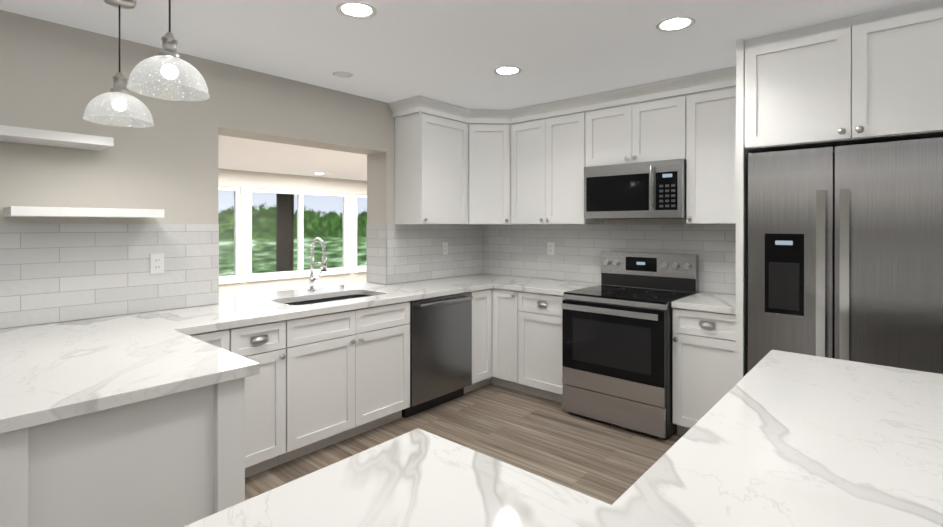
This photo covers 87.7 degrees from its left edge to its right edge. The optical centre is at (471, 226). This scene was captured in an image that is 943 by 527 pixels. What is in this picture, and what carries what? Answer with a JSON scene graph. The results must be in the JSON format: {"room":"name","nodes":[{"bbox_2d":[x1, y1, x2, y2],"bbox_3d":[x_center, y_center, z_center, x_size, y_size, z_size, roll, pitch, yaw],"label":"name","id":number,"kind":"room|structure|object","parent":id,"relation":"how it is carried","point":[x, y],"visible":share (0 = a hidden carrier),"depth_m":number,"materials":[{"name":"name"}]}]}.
{"room":"kitchen","nodes":[
{"label":"kitchen","id":0,"kind":"room"},
{"bbox_2d":[0,10,482,328],"bbox_3d":[-2.400,0.177,2.477,0.270,2.470,7.650,0,0,41],"label":"wall","id":1,"kind":"structure","parent":0,"point":[55,77],"depth_m":2.85,"materials":[{"name":"grey paint"}]},
{"bbox_2d":[0,125,113,150],"bbox_3d":[-2.151,-0.438,2.365,0.249,0.044,0.650,0,0,41],"label":"floating shelf","id":2,"kind":"object","parent":1,"relation":"attached to","point":[13,134],"visible":1,"depth_m":2.39,"materials":[{"name":"white wood"}]},
{"bbox_2d":[4,206,163,217],"bbox_3d":[-1.990,-0.073,2.550,0.249,0.044,0.620,0,0,41],"label":"floating shelf","id":3,"kind":"object","parent":1,"relation":"attached to","point":[16,211],"visible":1,"depth_m":2.42,"materials":[{"name":"white wood"}]},
{"bbox_2d":[0,224,218,328],"bbox_3d":[-2.396,0.240,2.270,0.007,0.511,2.344,0,0,41],"label":"tile backsplash","id":4,"kind":"structure","parent":1,"relation":"attached to","point":[51,273],"depth_m":2.68,"materials":[{"name":"white tile"}]},
{"bbox_2d":[150,253,163,273],"bbox_3d":[-1.849,0.216,2.885,0.008,0.116,0.072,0,0,41],"label":"electrical outlet","id":5,"kind":"object","parent":4,"relation":"attached to","point":[156,263],"visible":1,"depth_m":2.88,"materials":[{"name":"white plastic"}]},
{"bbox_2d":[395,112,467,223],"bbox_3d":[-0.337,-0.483,4.345,0.373,0.922,0.577,0,0,41],"label":"upper cabinet","id":6,"kind":"object","parent":1,"relation":"attached to","point":[431,169],"visible":1,"depth_m":4.18,"materials":[{"name":"white wood"}]},
{"bbox_2d":[389,66,735,123],"bbox_3d":[0.576,-1.001,3.700,2.594,0.114,0.940,0,0,41],"label":"crown molding","id":7,"kind":"structure","parent":6,"relation":"attached to","point":[703,81],"depth_m":4.00,"materials":[{"name":"white wood"}]},
{"bbox_2d":[384,225,483,283],"bbox_3d":[-0.308,0.235,4.663,0.007,0.511,1.264,0,0,41],"label":"tile backsplash","id":8,"kind":"structure","parent":1,"relation":"attached to","point":[414,252],"depth_m":4.58,"materials":[{"name":"white tile"}]},
{"bbox_2d":[442,242,447,254],"bbox_3d":[-0.254,0.207,4.713,0.008,0.116,0.072,0,0,41],"label":"electrical outlet","id":9,"kind":"object","parent":8,"relation":"attached to","point":[444,247],"visible":1,"depth_m":4.71,"materials":[{"name":"white plastic"}]},
{"bbox_2d":[452,123,524,224],"bbox_3d":[0.151,-0.484,4.715,0.622,0.922,0.613,0,0,41],"label":"upper cabinet","id":10,"kind":"object","parent":1,"relation":"attached to","point":[489,174],"visible":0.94,"depth_m":4.48,"materials":[{"name":"white wood"}]},
{"bbox_2d":[218,168,366,297],"bbox_3d":[-4.362,0.198,8.503,0.150,2.400,14.150,0,0,41],"label":"wall","id":11,"kind":"structure","parent":0,"point":[244,181],"depth_m":9.27,"materials":[{"name":"grey paint"}]},
{"bbox_2d":[218,186,243,283],"bbox_3d":[-4.607,0.142,8.153,0.160,1.685,1.580,0,0,41],"label":"sunroom window","id":12,"kind":"structure","parent":11,"relation":"in","point":[234,278],"depth_m":8.67,"materials":[{"name":"white"}]},
{"bbox_2d":[247,188,350,281],"bbox_3d":[-3.327,0.138,9.620,0.160,1.685,2.195,0,0,41],"label":"sunroom window","id":13,"kind":"structure","parent":11,"relation":"in","point":[299,272],"depth_m":9.60,"materials":[{"name":"white"}]},
{"bbox_2d":[354,194,366,272],"bbox_3d":[-2.033,0.135,11.102,0.160,1.685,1.550,0,0,41],"label":"sunroom window","id":14,"kind":"structure","parent":11,"relation":"in","point":[362,268],"depth_m":10.59,"materials":[{"name":"white"}]},
{"bbox_2d":[218,135,366,180],"bbox_3d":[-2.392,-1.008,6.780,5.380,0.020,14.150,0,0,41],"label":"ceiling","id":15,"kind":"structure","parent":0,"point":[237,153],"depth_m":7.27,"materials":[{"name":"white paint"}]},
{"bbox_2d":[0,0,923,123],"bbox_3d":[0.426,-1.062,0.009,7.770,0.020,7.650,0,0,41],"label":"ceiling","id":16,"kind":"structure","parent":0,"point":[456,52],"depth_m":2.73,"materials":[{"name":"white paint"}]},
{"bbox_2d":[83,0,153,127],"bbox_3d":[-1.635,-0.772,2.279,0.270,0.568,0.270,0,0,41],"label":"pendant light","id":17,"kind":"object","parent":16,"relation":"hanging from","point":[119,88],"visible":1,"depth_m":2.27,"materials":[{"name":"clear glass"}]},
{"bbox_2d":[127,0,209,100],"bbox_3d":[-1.150,-0.784,1.869,0.270,0.543,0.270,0,0,41],"label":"pendant light","id":18,"kind":"object","parent":16,"relation":"hanging from","point":[168,53],"visible":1,"depth_m":1.85,"materials":[{"name":"clear glass"}]},
{"bbox_2d":[333,72,353,77],"bbox_3d":[-0.890,-1.056,3.406,0.144,0.004,0.144,0,0,41],"label":"smoke detector","id":19,"kind":"object","parent":16,"relation":"attached to","point":[343,75],"visible":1,"depth_m":3.40,"materials":[{"name":"white plastic"}]},
{"bbox_2d":[336,1,376,18],"bbox_3d":[-0.558,-1.054,2.387,0.194,0.004,0.194,0,0,41],"label":"recessed light","id":20,"kind":"object","parent":16,"relation":"in","point":[355,10],"visible":1,"depth_m":2.38,"materials":[{"name":"white plastic"}]},
{"bbox_2d":[493,66,521,74],"bbox_3d":[0.243,-1.056,3.320,0.194,0.004,0.194,0,0,41],"label":"recessed light","id":21,"kind":"object","parent":16,"relation":"in","point":[508,70],"visible":1,"depth_m":3.32,"materials":[{"name":"white plastic"}]},
{"bbox_2d":[655,17,695,31],"bbox_3d":[1.060,-1.054,2.554,0.194,0.004,0.194,0,0,41],"label":"recessed light","id":22,"kind":"object","parent":16,"relation":"in","point":[674,24],"visible":1,"depth_m":2.56,"materials":[{"name":"white plastic"}]},
{"bbox_2d":[245,384,681,504],"bbox_3d":[0.536,1.433,4.232,13.150,0.050,14.150,0,0,41],"label":"floor","id":23,"kind":"structure","parent":0,"point":[555,442],"depth_m":3.21,"materials":[{"name":"brown wood"}]},
{"bbox_2d":[0,377,244,526],"bbox_3d":[-1.638,0.978,2.000,1.501,0.871,0.750,0,0,41],"label":"base cabinet","id":24,"kind":"object","parent":23,"relation":"on","point":[175,460],"visible":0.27,"depth_m":1.56,"materials":[{"name":"white wood"}]},
{"bbox_2d":[0,274,600,433],"bbox_3d":[-0.710,0.515,3.258,1.830,0.040,3.947,0,0,41],"label":"countertop","id":25,"kind":"structure","parent":24,"relation":"on","point":[52,372],"depth_m":2.03,"materials":[{"name":"stone"}]},
{"bbox_2d":[308,238,326,290],"bbox_3d":[-1.163,0.288,3.794,0.221,0.411,0.121,0,0,41],"label":"faucet","id":26,"kind":"object","parent":25,"relation":"on","point":[312,279],"visible":1,"depth_m":3.81,"materials":[{"name":"silver metal"}]},
{"bbox_2d":[284,294,369,304],"bbox_3d":[-0.994,0.628,3.488,0.440,0.184,0.820,0,0,41],"label":"sink basin","id":27,"kind":"object","parent":25,"relation":"in","point":[325,300],"visible":0.06,"depth_m":3.68,"materials":[{"name":"silver metal"}]},
{"bbox_2d":[189,329,228,350],"bbox_3d":[-1.585,0.976,2.700,0.659,0.871,0.251,0,0,41],"label":"base cabinet","id":28,"kind":"object","parent":23,"relation":"on","point":[219,338],"visible":0.02,"depth_m":2.56,"materials":[{"name":"white wood"}]},
{"bbox_2d":[228,321,285,477],"bbox_3d":[-1.398,0.976,2.914,0.659,0.871,0.313,0,0,41],"label":"base cabinet","id":29,"kind":"object","parent":23,"relation":"on","point":[264,345],"visible":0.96,"depth_m":2.75,"materials":[{"name":"white wood"}]},
{"bbox_2d":[278,301,409,464],"bbox_3d":[-0.980,0.975,3.393,0.659,0.871,0.952,0,0,41],"label":"base cabinet","id":30,"kind":"object","parent":23,"relation":"on","point":[347,374],"visible":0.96,"depth_m":3.15,"materials":[{"name":"white wood"}]},
{"bbox_2d":[402,292,472,417],"bbox_3d":[-0.424,0.975,3.986,0.666,0.868,0.663,0,0,41],"label":"dishwasher","id":31,"kind":"object","parent":23,"relation":"on","point":[440,349],"visible":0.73,"depth_m":3.77,"materials":[{"name":"grey metal"}]},
{"bbox_2d":[464,288,523,393],"bbox_3d":[0.162,0.972,4.519,0.900,0.871,0.900,0,0,41],"label":"base cabinet","id":32,"kind":"object","parent":23,"relation":"on","point":[494,336],"visible":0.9,"depth_m":4.19,"materials":[{"name":"white wood"}]},
{"bbox_2d":[518,291,563,402],"bbox_3d":[0.763,0.973,4.154,0.480,0.871,0.659,0,0,41],"label":"base cabinet","id":33,"kind":"object","parent":23,"relation":"on","point":[539,345],"visible":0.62,"depth_m":3.96,"materials":[{"name":"white wood"}]},
{"bbox_2d":[562,251,698,439],"bbox_3d":[1.184,0.809,3.681,0.763,1.200,0.765,0,0,41],"label":"range","id":34,"kind":"object","parent":23,"relation":"on","point":[617,346],"visible":0.98,"depth_m":3.46,"materials":[{"name":"silver metal"}]},
{"bbox_2d":[672,308,735,435],"bbox_3d":[1.693,0.975,3.342,0.435,0.871,0.659,0,0,41],"label":"base cabinet","id":35,"kind":"object","parent":23,"relation":"on","point":[704,362],"visible":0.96,"depth_m":3.16,"materials":[{"name":"white wood"}]},
{"bbox_2d":[671,292,735,314],"bbox_3d":[1.698,0.515,3.348,0.434,0.040,0.644,0,0,41],"label":"countertop","id":36,"kind":"structure","parent":35,"relation":"on","point":[713,302],"depth_m":3.21,"materials":[{"name":"stone"}]},
{"bbox_2d":[736,39,751,383],"bbox_3d":[2.179,0.179,2.772,1.038,2.466,0.876,0,0,41],"label":"panel","id":37,"kind":"object","parent":23,"relation":"on","point":[742,153],"visible":0.21,"depth_m":2.77,"materials":[{"name":"white wood"}]},
{"bbox_2d":[748,137,942,373],"bbox_3d":[2.146,0.502,2.740,0.907,1.820,0.917,0,0,41],"label":"fridge","id":38,"kind":"object","parent":23,"relation":"on","point":[845,252],"visible":0.62,"depth_m":2.42,"materials":[{"name":"grey metal"}]},
{"bbox_3d":[0.394,0.983,-0.297,2.610,0.871,4.340,0,0,41],"label":"kitchen island","id":39,"kind":"object","parent":23,"relation":"on","visible":0},
{"bbox_2d":[184,350,942,526],"bbox_3d":[0.397,0.524,-0.301,2.800,0.040,4.540,0,0,41],"label":"island countertop","id":40,"kind":"structure","parent":39,"relation":"on","point":[774,438],"depth_m":0.98,"materials":[{"name":"stone"}]},
{"bbox_2d":[493,86,735,294],"bbox_3d":[2.993,0.177,2.748,7.500,2.470,0.150,0,0,41],"label":"wall","id":41,"kind":"structure","parent":0,"point":[640,221],"depth_m":4.07,"materials":[{"name":"grey paint"}]},
{"bbox_2d":[511,112,603,223],"bbox_3d":[0.743,-0.483,4.358,0.747,0.922,0.373,0,0,41],"label":"upper cabinet","id":42,"kind":"object","parent":41,"relation":"attached to","point":[547,168],"visible":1,"depth_m":4.22,"materials":[{"name":"white wood"}]},
{"bbox_2d":[484,224,735,293],"bbox_3d":[1.095,0.236,4.295,2.593,0.511,0.002,0,0,41],"label":"tile backsplash","id":43,"kind":"structure","parent":41,"relation":"attached to","point":[509,250],"depth_m":4.31,"materials":[{"name":"white tile"}]},
{"bbox_2d":[547,242,553,254],"bbox_3d":[0.743,0.202,4.596,0.072,0.116,0.008,0,0,41],"label":"electrical outlet","id":44,"kind":"object","parent":43,"relation":"attached to","point":[550,248],"visible":1,"depth_m":4.60,"materials":[{"name":"white plastic"}]},
{"bbox_2d":[585,95,686,166],"bbox_3d":[1.323,-0.713,3.851,0.787,0.460,0.373,0,0,41],"label":"upper cabinet","id":45,"kind":"object","parent":41,"relation":"attached to","point":[651,130],"visible":0.9,"depth_m":3.71,"materials":[{"name":"white wood"}]},
{"bbox_2d":[584,159,686,219],"bbox_3d":[1.304,-0.270,3.815,0.763,0.417,0.451,0,0,41],"label":"microwave","id":46,"kind":"object","parent":45,"relation":"attached to","point":[649,190],"visible":1,"depth_m":3.65,"materials":[{"name":"silver metal"}]},
{"bbox_2d":[686,86,735,223],"bbox_3d":[1.786,-0.481,3.447,0.437,0.922,0.373,0,0,41],"label":"upper cabinet","id":47,"kind":"object","parent":41,"relation":"attached to","point":[711,162],"visible":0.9,"depth_m":3.37,"materials":[{"name":"white wood"}]},
{"bbox_2d":[745,0,942,152],"bbox_3d":[2.168,-0.746,2.759,0.956,0.616,0.907,0,0,41],"label":"upper cabinet","id":48,"kind":"object","parent":41,"relation":"attached to","point":[872,77],"visible":1,"depth_m":2.46,"materials":[{"name":"white wood"}]},
{"label":"outside","id":49,"kind":"structure","parent":0,"visible":0},
{"bbox_2d":[218,190,366,275],"bbox_3d":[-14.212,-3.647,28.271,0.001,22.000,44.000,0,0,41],"label":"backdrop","id":50,"kind":"structure","parent":49,"point":[330,250],"depth_m":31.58,"materials":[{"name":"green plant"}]},
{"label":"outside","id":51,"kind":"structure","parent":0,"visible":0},
{"bbox_2d":[276,193,293,271],"bbox_3d":[-4.780,-1.361,12.742,0.540,6.501,0.665,0,0,41],"label":"trunk","id":52,"kind":"object","parent":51,"point":[285,206],"depth_m":12.44,"materials":[{"name":"brown"}]}
]}

